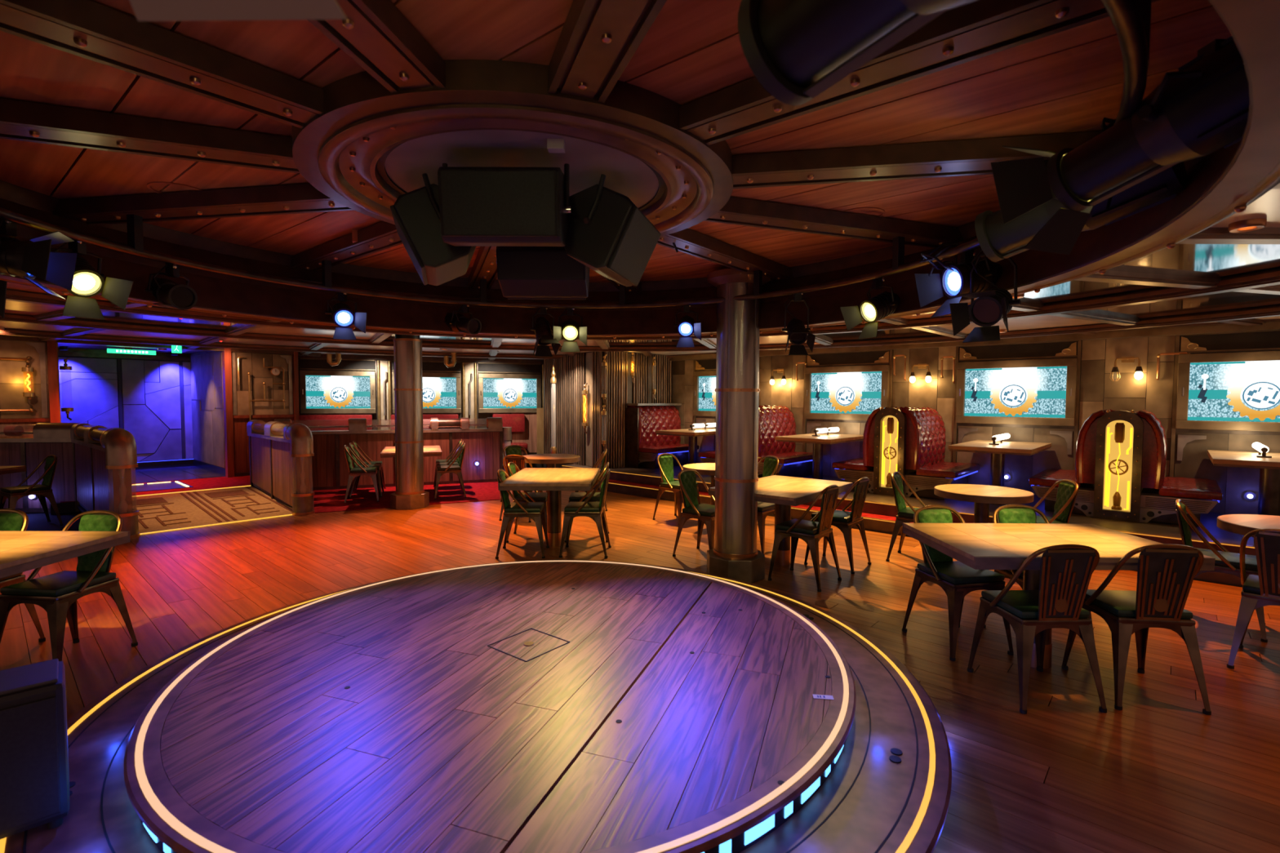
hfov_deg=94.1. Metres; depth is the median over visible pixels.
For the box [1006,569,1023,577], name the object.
seat cushion
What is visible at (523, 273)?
ceiling speaker
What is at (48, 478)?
cushion
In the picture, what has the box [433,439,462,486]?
dining chair
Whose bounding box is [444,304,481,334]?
stage light
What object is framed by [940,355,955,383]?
pipe
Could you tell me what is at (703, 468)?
round table
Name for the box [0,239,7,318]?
stage light
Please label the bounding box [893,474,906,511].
cushion
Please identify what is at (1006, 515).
cushion
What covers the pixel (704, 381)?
wall screen
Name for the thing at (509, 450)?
cushion
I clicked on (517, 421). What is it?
cushion
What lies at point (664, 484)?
seat cushion
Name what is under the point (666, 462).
cushion
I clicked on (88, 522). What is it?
cushion
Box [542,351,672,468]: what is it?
wall
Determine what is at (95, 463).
divider
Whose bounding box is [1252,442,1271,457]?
lamp
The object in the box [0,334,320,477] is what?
wall
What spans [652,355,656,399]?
lamp
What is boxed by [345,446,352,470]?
cushion
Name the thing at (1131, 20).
rail
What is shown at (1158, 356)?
pipe
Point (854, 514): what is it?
cushion
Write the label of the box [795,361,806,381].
pipe
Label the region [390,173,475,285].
ceiling speaker
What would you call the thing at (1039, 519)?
seat cushion
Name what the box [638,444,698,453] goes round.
seat cushion
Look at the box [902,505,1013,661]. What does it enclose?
dining chair
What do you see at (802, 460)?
light
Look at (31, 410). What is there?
pipe
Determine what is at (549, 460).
round table
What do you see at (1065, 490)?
cushion
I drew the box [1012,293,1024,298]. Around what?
recessed light
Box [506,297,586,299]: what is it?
grille
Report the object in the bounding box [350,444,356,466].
cushion
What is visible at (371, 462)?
seat cushion
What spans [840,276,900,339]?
stage light
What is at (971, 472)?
light
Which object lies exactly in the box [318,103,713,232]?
ring
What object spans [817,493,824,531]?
cushion
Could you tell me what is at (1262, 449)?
socket
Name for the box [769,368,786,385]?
wall sconce
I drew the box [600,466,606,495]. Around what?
cushion
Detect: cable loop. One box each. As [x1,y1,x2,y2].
[919,242,959,276]
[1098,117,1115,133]
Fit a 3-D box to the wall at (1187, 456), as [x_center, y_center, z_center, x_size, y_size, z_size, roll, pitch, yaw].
[5.203,-0.032,7.889,13.018,2.500,0.350,3,4,42]
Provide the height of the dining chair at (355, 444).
0.852 m
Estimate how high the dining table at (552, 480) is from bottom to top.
0.750 m
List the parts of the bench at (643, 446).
plate, vent panel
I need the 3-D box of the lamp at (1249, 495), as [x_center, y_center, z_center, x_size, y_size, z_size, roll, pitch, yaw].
[6.705,0.766,6.550,0.100,0.100,0.052,3,4,42]
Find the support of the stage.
on the floor at (1157, 774)
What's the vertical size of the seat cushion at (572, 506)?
0.040 m
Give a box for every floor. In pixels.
[0,466,1279,852]
[48,466,293,534]
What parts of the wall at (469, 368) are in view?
transom rail, transom rail, corner rod, panel, corner rod, cornice, transom rail, transom rail, corner rod, panel, panel, corner rod, transom rail, transom rail, wood panel, corner rod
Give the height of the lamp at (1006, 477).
0.100 m
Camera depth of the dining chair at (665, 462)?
7.69 m
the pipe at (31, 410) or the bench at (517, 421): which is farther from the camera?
the bench at (517, 421)
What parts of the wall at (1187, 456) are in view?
panel, panel, panel, panel, panel, panel, panel, panel, panel, transom rail, panel, panel, panel, panel, panel, panel, panel, panel, panel, panel, panel, panel, transom rail, transom rail, panel, panel, panel, panel, panel, panel, panel, panel, panel, panel, panel, cornice, panel, cornice, panel, transom rail, transom rail, panel, panel, panel, panel, panel, panel, panel, panel, panel, panel, panel, panel, panel, transom rail, transom rail, panel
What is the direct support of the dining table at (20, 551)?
on the floor at (1157, 774)
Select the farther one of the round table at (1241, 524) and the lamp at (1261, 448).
the lamp at (1261, 448)
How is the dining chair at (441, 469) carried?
on the carpet
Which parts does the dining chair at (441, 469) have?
leg, leg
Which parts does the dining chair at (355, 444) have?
leg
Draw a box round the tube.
[550,364,556,467]
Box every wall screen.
[299,369,376,413]
[391,371,461,413]
[478,373,541,413]
[693,370,715,416]
[804,364,889,420]
[955,357,1077,426]
[1175,351,1279,431]
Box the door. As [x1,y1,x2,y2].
[57,351,193,470]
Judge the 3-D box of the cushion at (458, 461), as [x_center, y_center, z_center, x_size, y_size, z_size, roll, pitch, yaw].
[-2.998,0.446,9.928,0.083,0.354,0.255,-1,3,-20]
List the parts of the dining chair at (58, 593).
leg, leg, leg, plate, leg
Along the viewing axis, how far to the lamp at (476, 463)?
10.95 m
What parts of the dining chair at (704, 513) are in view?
leg, plate, leg, leg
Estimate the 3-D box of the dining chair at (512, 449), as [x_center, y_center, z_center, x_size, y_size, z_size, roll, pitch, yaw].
[-1.793,0.716,8.955,0.442,0.852,0.483,-2,3,-40]
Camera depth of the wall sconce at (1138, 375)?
7.16 m
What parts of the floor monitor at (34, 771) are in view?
plate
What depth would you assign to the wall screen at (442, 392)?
12.72 m
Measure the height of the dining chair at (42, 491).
0.852 m
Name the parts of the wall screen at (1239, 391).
frame, frame, frame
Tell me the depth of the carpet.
9.39 m
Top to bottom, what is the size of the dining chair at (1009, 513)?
0.852 m
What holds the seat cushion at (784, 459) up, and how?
on the bench at (774, 421)
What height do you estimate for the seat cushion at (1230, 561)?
0.040 m
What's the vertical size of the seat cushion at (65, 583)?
0.040 m
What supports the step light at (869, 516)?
on the platform
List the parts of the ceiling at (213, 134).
dome cornice, ring trim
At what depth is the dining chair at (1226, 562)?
4.09 m
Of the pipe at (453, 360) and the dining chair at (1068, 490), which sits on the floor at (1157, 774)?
the dining chair at (1068, 490)
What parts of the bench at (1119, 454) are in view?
vent panel, arch frame, vent panel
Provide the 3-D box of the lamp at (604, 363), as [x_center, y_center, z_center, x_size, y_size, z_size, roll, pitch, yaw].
[-0.637,-0.831,10.593,0.088,0.920,0.088,0,3,0]
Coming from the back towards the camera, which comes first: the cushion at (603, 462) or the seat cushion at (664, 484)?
the cushion at (603, 462)
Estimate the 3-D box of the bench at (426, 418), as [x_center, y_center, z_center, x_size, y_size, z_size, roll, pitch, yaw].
[-4.461,0.362,12.399,1.340,1.220,0.530,-1,3,-20]
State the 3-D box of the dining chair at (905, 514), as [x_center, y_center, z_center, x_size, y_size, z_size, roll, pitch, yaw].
[2.704,0.880,5.776,0.483,0.852,0.442,2,3,38]
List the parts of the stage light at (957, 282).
barn door, barn door, yoke knob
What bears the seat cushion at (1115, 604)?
on the dining chair at (1166, 573)
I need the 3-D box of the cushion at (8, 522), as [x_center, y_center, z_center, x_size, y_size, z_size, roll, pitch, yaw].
[-4.023,0.727,3.733,0.255,0.354,0.083,0,3,0]
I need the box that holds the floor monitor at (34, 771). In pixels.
[0,658,69,839]
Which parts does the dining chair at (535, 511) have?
plate, leg, leg, leg, leg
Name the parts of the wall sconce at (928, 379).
bulb, arm, plate, bulb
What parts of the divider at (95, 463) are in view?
tube rod, rail, rail, post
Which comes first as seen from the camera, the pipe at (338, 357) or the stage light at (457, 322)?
the stage light at (457, 322)
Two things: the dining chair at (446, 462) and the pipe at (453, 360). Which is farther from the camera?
the pipe at (453, 360)
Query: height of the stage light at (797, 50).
0.329 m
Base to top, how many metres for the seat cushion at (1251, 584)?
0.040 m
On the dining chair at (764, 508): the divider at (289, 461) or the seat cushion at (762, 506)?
the seat cushion at (762, 506)
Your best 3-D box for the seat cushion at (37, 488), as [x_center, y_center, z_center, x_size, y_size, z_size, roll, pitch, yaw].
[-7.306,0.738,7.088,0.360,0.040,0.350,2,3,30]
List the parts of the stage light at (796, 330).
barn door, barn door, barn door, barn door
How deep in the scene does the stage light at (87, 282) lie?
3.22 m
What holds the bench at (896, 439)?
on the platform
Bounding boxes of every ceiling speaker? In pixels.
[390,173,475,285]
[437,163,571,246]
[496,246,590,299]
[564,173,661,286]
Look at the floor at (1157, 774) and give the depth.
3.72 m
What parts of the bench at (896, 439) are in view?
vent panel, arch frame, vent panel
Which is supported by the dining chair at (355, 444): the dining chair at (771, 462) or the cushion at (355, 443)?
the cushion at (355, 443)
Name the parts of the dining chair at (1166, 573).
leg, leg, leg, plate, leg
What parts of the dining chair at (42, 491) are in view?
leg, leg, leg, plate, leg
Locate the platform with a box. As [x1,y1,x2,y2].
[561,464,1255,587]
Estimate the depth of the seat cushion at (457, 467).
9.28 m
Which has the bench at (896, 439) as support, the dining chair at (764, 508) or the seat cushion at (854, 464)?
the seat cushion at (854, 464)
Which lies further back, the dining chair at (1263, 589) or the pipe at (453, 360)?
the pipe at (453, 360)
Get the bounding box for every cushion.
[0,484,50,493]
[0,513,22,530]
[0,570,115,595]
[0,572,22,581]
[41,457,54,485]
[75,514,116,572]
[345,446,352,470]
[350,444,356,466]
[350,466,377,472]
[354,442,359,463]
[355,463,380,468]
[358,461,382,465]
[435,458,457,462]
[435,462,458,465]
[436,464,460,470]
[457,442,462,463]
[458,444,464,466]
[492,413,524,431]
[499,471,510,507]
[502,442,528,450]
[504,502,544,512]
[506,446,521,455]
[509,463,519,496]
[514,492,546,500]
[564,502,601,511]
[568,492,599,500]
[599,476,606,508]
[600,450,605,472]
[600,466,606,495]
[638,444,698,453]
[658,454,674,482]
[659,480,697,488]
[680,471,697,506]
[682,503,715,515]
[697,451,715,457]
[757,453,813,464]
[757,501,774,511]
[762,457,777,477]
[775,518,831,534]
[811,509,851,522]
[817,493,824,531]
[831,457,873,471]
[849,483,857,518]
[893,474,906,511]
[897,506,919,517]
[915,463,980,478]
[917,560,1004,583]
[918,509,952,562]
[981,590,1089,618]
[999,508,1035,523]
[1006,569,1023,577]
[1028,468,1084,488]
[1036,515,1066,523]
[1052,481,1075,522]
[1084,589,1192,618]
[1158,480,1222,500]
[1179,502,1193,546]
[1195,547,1257,570]
[1242,574,1260,593]
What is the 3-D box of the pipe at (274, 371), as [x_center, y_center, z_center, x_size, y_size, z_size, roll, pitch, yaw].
[-6.894,-0.426,10.892,0.066,1.674,0.759,3,4,42]
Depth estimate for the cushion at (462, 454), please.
9.38 m
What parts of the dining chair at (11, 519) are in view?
plate, leg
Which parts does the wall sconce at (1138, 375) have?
arm, plate, bulb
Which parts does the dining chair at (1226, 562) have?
plate, leg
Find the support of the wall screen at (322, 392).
attached to the wall at (469, 368)
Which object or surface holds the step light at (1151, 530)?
on the platform
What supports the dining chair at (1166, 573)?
on the floor at (1157, 774)
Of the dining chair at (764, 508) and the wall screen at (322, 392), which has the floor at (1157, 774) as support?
the dining chair at (764, 508)
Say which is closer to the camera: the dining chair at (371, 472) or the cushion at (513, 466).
the cushion at (513, 466)
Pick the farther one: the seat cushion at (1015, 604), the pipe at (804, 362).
the pipe at (804, 362)
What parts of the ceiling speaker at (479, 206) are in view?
knob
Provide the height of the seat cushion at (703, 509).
0.040 m
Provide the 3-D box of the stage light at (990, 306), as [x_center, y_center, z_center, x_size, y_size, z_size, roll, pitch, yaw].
[1.854,-0.727,3.161,0.394,0.564,0.262,-2,4,-42]
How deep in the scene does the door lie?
11.66 m
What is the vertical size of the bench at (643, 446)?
1.180 m
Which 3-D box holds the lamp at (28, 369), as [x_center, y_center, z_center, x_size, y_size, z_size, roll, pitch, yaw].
[-8.863,-0.643,8.637,0.125,0.720,0.125,0,3,0]
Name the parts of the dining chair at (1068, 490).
plate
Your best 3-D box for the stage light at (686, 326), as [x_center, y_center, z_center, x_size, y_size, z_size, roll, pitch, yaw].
[0.421,-0.905,5.293,0.232,0.415,0.347,0,3,0]
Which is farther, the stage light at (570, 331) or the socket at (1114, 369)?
the socket at (1114, 369)
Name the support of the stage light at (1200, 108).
hanging from the rail
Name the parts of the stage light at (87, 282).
barn door, barn door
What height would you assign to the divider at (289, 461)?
1.216 m
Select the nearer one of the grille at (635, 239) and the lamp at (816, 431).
the grille at (635, 239)
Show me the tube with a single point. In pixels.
(553, 449)
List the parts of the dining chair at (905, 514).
leg, plate, leg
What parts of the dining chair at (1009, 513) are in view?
plate, leg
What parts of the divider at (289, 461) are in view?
rail, post, tube rod, tube rod, rail, tube rod, post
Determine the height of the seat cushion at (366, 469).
0.040 m
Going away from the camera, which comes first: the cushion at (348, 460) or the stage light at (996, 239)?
the stage light at (996, 239)
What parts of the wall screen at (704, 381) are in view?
frame, frame, frame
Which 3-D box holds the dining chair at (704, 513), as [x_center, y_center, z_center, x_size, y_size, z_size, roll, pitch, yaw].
[0.644,0.865,5.917,0.483,0.852,0.442,3,3,41]
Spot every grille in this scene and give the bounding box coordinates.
[0,696,61,832]
[390,204,427,284]
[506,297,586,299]
[606,206,661,285]
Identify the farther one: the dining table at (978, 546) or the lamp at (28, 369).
the lamp at (28, 369)
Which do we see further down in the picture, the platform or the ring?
the platform
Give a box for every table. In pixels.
[0,466,26,475]
[0,530,130,578]
[380,445,441,457]
[497,467,599,546]
[522,453,580,492]
[655,427,715,464]
[682,462,715,525]
[708,475,853,565]
[775,433,863,479]
[902,522,1215,668]
[933,484,1034,523]
[947,440,1051,505]
[1207,449,1279,515]
[1217,514,1279,537]
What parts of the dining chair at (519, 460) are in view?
leg, plate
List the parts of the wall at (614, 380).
flat plate, flat plate, flat plate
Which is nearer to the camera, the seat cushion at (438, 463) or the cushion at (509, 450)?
the cushion at (509, 450)
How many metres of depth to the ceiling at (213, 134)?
2.35 m
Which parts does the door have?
panel, panel, panel, panel, panel, panel, panel, panel, panel, panel, sill, panel, panel, panel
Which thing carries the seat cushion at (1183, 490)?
on the bench at (1119, 454)
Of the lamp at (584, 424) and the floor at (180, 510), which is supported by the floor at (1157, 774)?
the floor at (180, 510)
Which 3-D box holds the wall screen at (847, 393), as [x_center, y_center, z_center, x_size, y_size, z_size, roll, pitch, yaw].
[3.282,-0.536,9.546,1.370,0.860,0.090,3,4,42]
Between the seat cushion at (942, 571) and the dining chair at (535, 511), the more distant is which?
the dining chair at (535, 511)
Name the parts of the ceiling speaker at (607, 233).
knob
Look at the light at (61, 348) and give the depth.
10.54 m
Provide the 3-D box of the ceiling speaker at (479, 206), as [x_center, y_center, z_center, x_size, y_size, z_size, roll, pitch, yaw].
[-0.611,-1.012,2.714,0.590,0.361,0.299,0,11,0]
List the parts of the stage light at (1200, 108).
barn door, barn door, barn door, barn door, rail, yoke knob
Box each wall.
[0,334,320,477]
[297,354,543,467]
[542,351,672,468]
[667,318,1279,514]
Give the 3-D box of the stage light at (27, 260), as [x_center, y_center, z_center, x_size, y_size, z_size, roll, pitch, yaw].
[-3.014,-0.825,2.857,0.409,0.378,0.306,-1,3,-27]
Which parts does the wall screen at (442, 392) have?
frame, frame, frame, frame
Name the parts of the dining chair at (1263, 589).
leg, leg, plate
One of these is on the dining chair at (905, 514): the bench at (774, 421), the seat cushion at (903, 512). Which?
the seat cushion at (903, 512)
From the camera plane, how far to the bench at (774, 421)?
9.57 m
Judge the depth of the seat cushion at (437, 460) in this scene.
10.23 m
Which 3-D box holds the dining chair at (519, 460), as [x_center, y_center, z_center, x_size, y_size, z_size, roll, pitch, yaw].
[-1.527,0.771,7.768,0.442,0.852,0.483,1,3,15]
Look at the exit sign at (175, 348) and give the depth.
9.69 m
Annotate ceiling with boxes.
[0,0,1279,338]
[0,182,1279,360]
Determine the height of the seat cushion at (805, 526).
0.040 m
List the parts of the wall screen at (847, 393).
frame, frame, frame, frame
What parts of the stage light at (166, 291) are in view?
yoke knob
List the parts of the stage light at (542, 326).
barn door, barn door, barn door, barn door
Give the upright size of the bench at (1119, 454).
1.168 m
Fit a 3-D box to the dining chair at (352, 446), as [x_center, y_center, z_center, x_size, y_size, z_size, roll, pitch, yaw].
[-4.358,0.681,9.497,0.483,0.852,0.442,-1,3,-20]
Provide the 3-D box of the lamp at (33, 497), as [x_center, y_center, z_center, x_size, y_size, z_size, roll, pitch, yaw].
[-8.152,0.941,7.989,0.100,0.100,0.068,0,3,-7]
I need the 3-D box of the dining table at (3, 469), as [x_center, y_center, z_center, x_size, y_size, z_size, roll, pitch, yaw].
[-7.753,0.854,6.548,1.200,0.750,0.800,0,3,-6]
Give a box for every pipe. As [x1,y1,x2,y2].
[0,355,34,412]
[237,355,285,421]
[326,353,342,366]
[444,352,457,368]
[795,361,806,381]
[893,354,906,381]
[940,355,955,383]
[1155,351,1191,380]
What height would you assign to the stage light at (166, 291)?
0.319 m
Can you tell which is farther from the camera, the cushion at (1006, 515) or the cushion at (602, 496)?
the cushion at (602, 496)
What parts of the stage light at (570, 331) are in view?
barn door, barn door, barn door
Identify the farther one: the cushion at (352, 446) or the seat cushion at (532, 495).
the cushion at (352, 446)
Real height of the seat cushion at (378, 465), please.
0.040 m
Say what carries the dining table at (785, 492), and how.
on the floor at (1157, 774)
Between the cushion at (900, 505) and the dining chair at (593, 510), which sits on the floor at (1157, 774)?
the dining chair at (593, 510)
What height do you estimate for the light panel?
0.015 m
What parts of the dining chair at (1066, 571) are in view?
leg, leg, leg, plate, leg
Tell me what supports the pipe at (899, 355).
attached to the wall at (1187, 456)
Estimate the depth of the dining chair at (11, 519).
3.74 m
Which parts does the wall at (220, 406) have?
panel, panel, wainscot rail, red post, cornice, recess panel, recess panel, recess panel, recess panel, recess skirting, recess panel, recess panel, red post, panel, skirting, panel, panel, panel, panel, wainscot rail, panel, panel, panel, red post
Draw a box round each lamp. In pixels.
[21,357,35,406]
[28,494,37,500]
[59,356,73,420]
[474,461,479,466]
[582,382,587,434]
[601,354,606,405]
[601,403,606,450]
[630,351,635,383]
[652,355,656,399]
[688,422,715,430]
[811,426,839,436]
[988,433,1010,444]
[1004,473,1010,480]
[1243,491,1256,501]
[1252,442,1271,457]
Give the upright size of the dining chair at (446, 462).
0.852 m
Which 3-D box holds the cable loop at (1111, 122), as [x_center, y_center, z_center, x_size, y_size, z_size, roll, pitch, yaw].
[1.615,-0.970,1.937,0.242,0.199,0.133,0,3,0]
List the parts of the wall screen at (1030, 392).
frame, frame, frame, frame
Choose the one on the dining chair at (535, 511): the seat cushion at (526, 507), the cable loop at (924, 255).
the seat cushion at (526, 507)
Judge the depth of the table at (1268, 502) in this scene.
5.75 m
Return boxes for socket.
[1111,367,1119,372]
[1134,366,1142,371]
[1260,447,1268,452]
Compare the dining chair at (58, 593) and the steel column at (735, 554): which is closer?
the dining chair at (58, 593)
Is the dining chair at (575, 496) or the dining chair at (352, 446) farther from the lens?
the dining chair at (352, 446)
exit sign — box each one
[106,346,155,355]
[171,345,182,353]
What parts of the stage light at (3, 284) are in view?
barn door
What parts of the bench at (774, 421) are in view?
vent panel, vent panel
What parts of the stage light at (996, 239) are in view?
rail, yoke knob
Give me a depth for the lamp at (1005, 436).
7.48 m
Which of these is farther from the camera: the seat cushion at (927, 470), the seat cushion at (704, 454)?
the seat cushion at (704, 454)
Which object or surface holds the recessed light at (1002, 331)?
in the ceiling at (1215, 274)
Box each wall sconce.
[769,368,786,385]
[909,363,931,382]
[1109,356,1143,381]
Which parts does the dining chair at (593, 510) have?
leg, leg, leg, plate, leg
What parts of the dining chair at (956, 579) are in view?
leg, plate, leg, leg, leg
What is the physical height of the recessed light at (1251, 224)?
0.038 m
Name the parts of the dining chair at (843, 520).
leg, leg, leg, plate, leg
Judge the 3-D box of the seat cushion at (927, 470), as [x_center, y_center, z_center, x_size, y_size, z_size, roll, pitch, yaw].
[4.138,0.576,7.973,0.470,0.085,1.240,3,4,42]
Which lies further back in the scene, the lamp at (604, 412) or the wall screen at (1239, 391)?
the lamp at (604, 412)
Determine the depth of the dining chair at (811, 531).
5.01 m
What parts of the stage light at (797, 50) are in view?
rail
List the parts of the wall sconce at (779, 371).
bulb, arm, bulb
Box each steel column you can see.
[390,335,429,510]
[706,268,770,583]
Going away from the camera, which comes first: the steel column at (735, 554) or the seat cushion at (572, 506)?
the steel column at (735, 554)
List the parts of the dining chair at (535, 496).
leg, leg, leg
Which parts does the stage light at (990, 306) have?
barn door, barn door, barn door, barn door, yoke knob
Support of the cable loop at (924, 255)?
hanging from the rail
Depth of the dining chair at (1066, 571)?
3.01 m
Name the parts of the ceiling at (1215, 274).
panel, panel, panel, panel, panel, panel, panel, panel, panel, panel, panel, panel, panel, panel, panel, panel, panel, panel, panel, panel, panel, panel, panel, panel, panel, panel, panel, panel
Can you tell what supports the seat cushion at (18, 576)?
on the dining chair at (11, 519)
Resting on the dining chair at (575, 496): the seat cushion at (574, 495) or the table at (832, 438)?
the seat cushion at (574, 495)
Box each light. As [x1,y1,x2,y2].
[0,217,77,299]
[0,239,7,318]
[49,239,133,319]
[59,346,67,350]
[129,0,346,21]
[137,458,193,462]
[144,262,197,309]
[324,292,366,340]
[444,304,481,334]
[529,307,560,356]
[552,308,586,351]
[561,465,1254,548]
[608,482,895,522]
[674,305,701,347]
[737,0,977,105]
[782,292,815,355]
[783,459,812,465]
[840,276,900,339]
[914,248,1003,318]
[949,248,1021,342]
[954,471,977,479]
[974,161,1186,262]
[991,35,1249,254]
[999,328,1007,333]
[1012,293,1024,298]
[1227,217,1266,232]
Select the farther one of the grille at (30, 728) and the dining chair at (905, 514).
the dining chair at (905, 514)
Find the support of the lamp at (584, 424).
attached to the wall at (614, 380)
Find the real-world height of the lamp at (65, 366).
1.040 m
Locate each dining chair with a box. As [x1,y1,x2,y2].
[0,454,63,525]
[0,508,45,642]
[0,510,137,661]
[343,444,381,502]
[348,442,384,497]
[351,440,386,492]
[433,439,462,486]
[433,440,463,490]
[433,443,466,499]
[495,468,549,559]
[499,454,542,522]
[500,444,538,502]
[506,462,546,542]
[559,468,611,558]
[564,462,608,542]
[574,448,607,511]
[653,453,700,524]
[672,469,715,556]
[757,455,778,477]
[757,501,774,555]
[768,484,841,591]
[804,476,871,574]
[885,471,925,561]
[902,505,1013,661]
[967,544,1106,714]
[983,504,1094,639]
[1033,479,1079,523]
[1061,543,1211,715]
[1175,498,1267,642]
[1226,528,1279,669]
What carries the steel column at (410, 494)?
on the floor at (1157, 774)
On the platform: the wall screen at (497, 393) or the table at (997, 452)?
the table at (997, 452)
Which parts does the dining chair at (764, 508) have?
leg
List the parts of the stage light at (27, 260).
barn door, barn door, barn door, barn door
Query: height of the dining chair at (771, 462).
0.852 m
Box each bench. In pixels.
[391,413,458,429]
[492,413,528,467]
[625,403,698,468]
[697,404,813,478]
[831,406,980,499]
[1028,408,1222,526]
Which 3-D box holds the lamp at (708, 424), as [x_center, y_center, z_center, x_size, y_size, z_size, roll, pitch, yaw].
[1.168,-0.001,10.798,0.100,0.111,0.825,3,4,42]
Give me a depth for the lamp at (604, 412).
10.61 m
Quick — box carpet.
[312,481,500,513]
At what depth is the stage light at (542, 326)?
5.45 m
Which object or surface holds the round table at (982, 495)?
on the floor at (1157, 774)
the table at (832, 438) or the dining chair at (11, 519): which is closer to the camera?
the dining chair at (11, 519)
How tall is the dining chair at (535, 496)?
0.852 m
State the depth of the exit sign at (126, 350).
10.52 m
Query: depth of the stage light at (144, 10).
0.78 m
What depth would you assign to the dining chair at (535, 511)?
5.83 m
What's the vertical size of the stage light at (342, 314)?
0.412 m
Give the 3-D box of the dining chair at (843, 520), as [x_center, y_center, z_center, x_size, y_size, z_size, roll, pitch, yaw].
[1.879,0.883,5.636,0.483,0.852,0.442,3,3,41]
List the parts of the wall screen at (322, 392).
frame, frame, frame, frame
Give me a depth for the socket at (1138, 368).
7.05 m
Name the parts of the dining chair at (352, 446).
leg, leg, leg, leg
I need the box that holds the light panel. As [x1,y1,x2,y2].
[131,480,193,492]
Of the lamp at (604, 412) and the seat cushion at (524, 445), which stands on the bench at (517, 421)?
the seat cushion at (524, 445)
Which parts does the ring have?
plate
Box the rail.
[0,0,1151,308]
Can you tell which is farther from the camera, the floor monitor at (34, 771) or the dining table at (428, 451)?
the dining table at (428, 451)
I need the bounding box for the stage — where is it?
[0,560,951,852]
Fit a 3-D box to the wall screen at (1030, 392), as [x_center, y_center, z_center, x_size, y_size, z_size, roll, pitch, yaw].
[5.006,-0.458,7.995,1.370,0.860,0.090,3,4,42]
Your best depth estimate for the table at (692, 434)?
10.40 m
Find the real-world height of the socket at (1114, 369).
0.060 m
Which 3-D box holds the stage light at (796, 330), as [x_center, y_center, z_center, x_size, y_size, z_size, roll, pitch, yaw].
[1.236,-0.818,4.659,0.224,0.525,0.331,0,3,0]
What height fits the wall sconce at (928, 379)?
0.282 m
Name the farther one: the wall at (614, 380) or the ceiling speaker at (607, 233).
the wall at (614, 380)
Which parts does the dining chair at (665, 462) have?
leg, leg, leg, leg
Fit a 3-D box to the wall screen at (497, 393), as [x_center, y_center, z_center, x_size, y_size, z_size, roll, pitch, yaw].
[-2.878,-0.735,13.217,1.370,0.860,0.090,-1,3,-20]
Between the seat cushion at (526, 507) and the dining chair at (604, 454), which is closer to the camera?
the seat cushion at (526, 507)
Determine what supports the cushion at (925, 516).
on the dining chair at (956, 579)
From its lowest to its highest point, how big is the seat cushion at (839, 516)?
0.040 m
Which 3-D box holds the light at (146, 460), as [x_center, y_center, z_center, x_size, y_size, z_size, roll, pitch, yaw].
[-9.923,0.706,11.536,0.012,0.012,2.100,3,4,42]
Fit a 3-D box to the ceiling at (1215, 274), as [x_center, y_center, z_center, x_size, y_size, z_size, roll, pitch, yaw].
[-0.570,-1.060,4.027,28.977,0.157,27.057,0,3,0]
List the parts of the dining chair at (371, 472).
leg, leg, leg, leg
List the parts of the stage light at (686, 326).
barn door, barn door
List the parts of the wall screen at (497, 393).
frame, frame, frame, frame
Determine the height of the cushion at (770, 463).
0.354 m
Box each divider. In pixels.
[0,422,140,538]
[246,417,511,515]
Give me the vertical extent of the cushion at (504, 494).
0.354 m
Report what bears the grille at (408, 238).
attached to the ceiling speaker at (415, 214)
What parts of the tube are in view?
stem, rod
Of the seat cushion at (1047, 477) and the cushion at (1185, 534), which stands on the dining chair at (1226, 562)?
the cushion at (1185, 534)
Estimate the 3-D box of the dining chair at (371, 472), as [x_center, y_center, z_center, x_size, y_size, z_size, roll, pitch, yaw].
[-4.218,0.701,9.057,0.483,0.852,0.442,-1,3,-20]
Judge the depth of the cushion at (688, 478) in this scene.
6.01 m
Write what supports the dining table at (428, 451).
on the carpet
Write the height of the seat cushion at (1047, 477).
0.085 m
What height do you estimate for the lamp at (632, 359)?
0.620 m
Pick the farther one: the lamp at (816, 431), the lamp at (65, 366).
the lamp at (65, 366)
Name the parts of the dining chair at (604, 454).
leg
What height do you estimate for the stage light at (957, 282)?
0.388 m
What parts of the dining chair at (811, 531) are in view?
leg, leg, leg, plate, leg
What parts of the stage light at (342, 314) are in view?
yoke knob, barn door, barn door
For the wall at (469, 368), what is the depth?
12.89 m
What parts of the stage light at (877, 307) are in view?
barn door, barn door, yoke knob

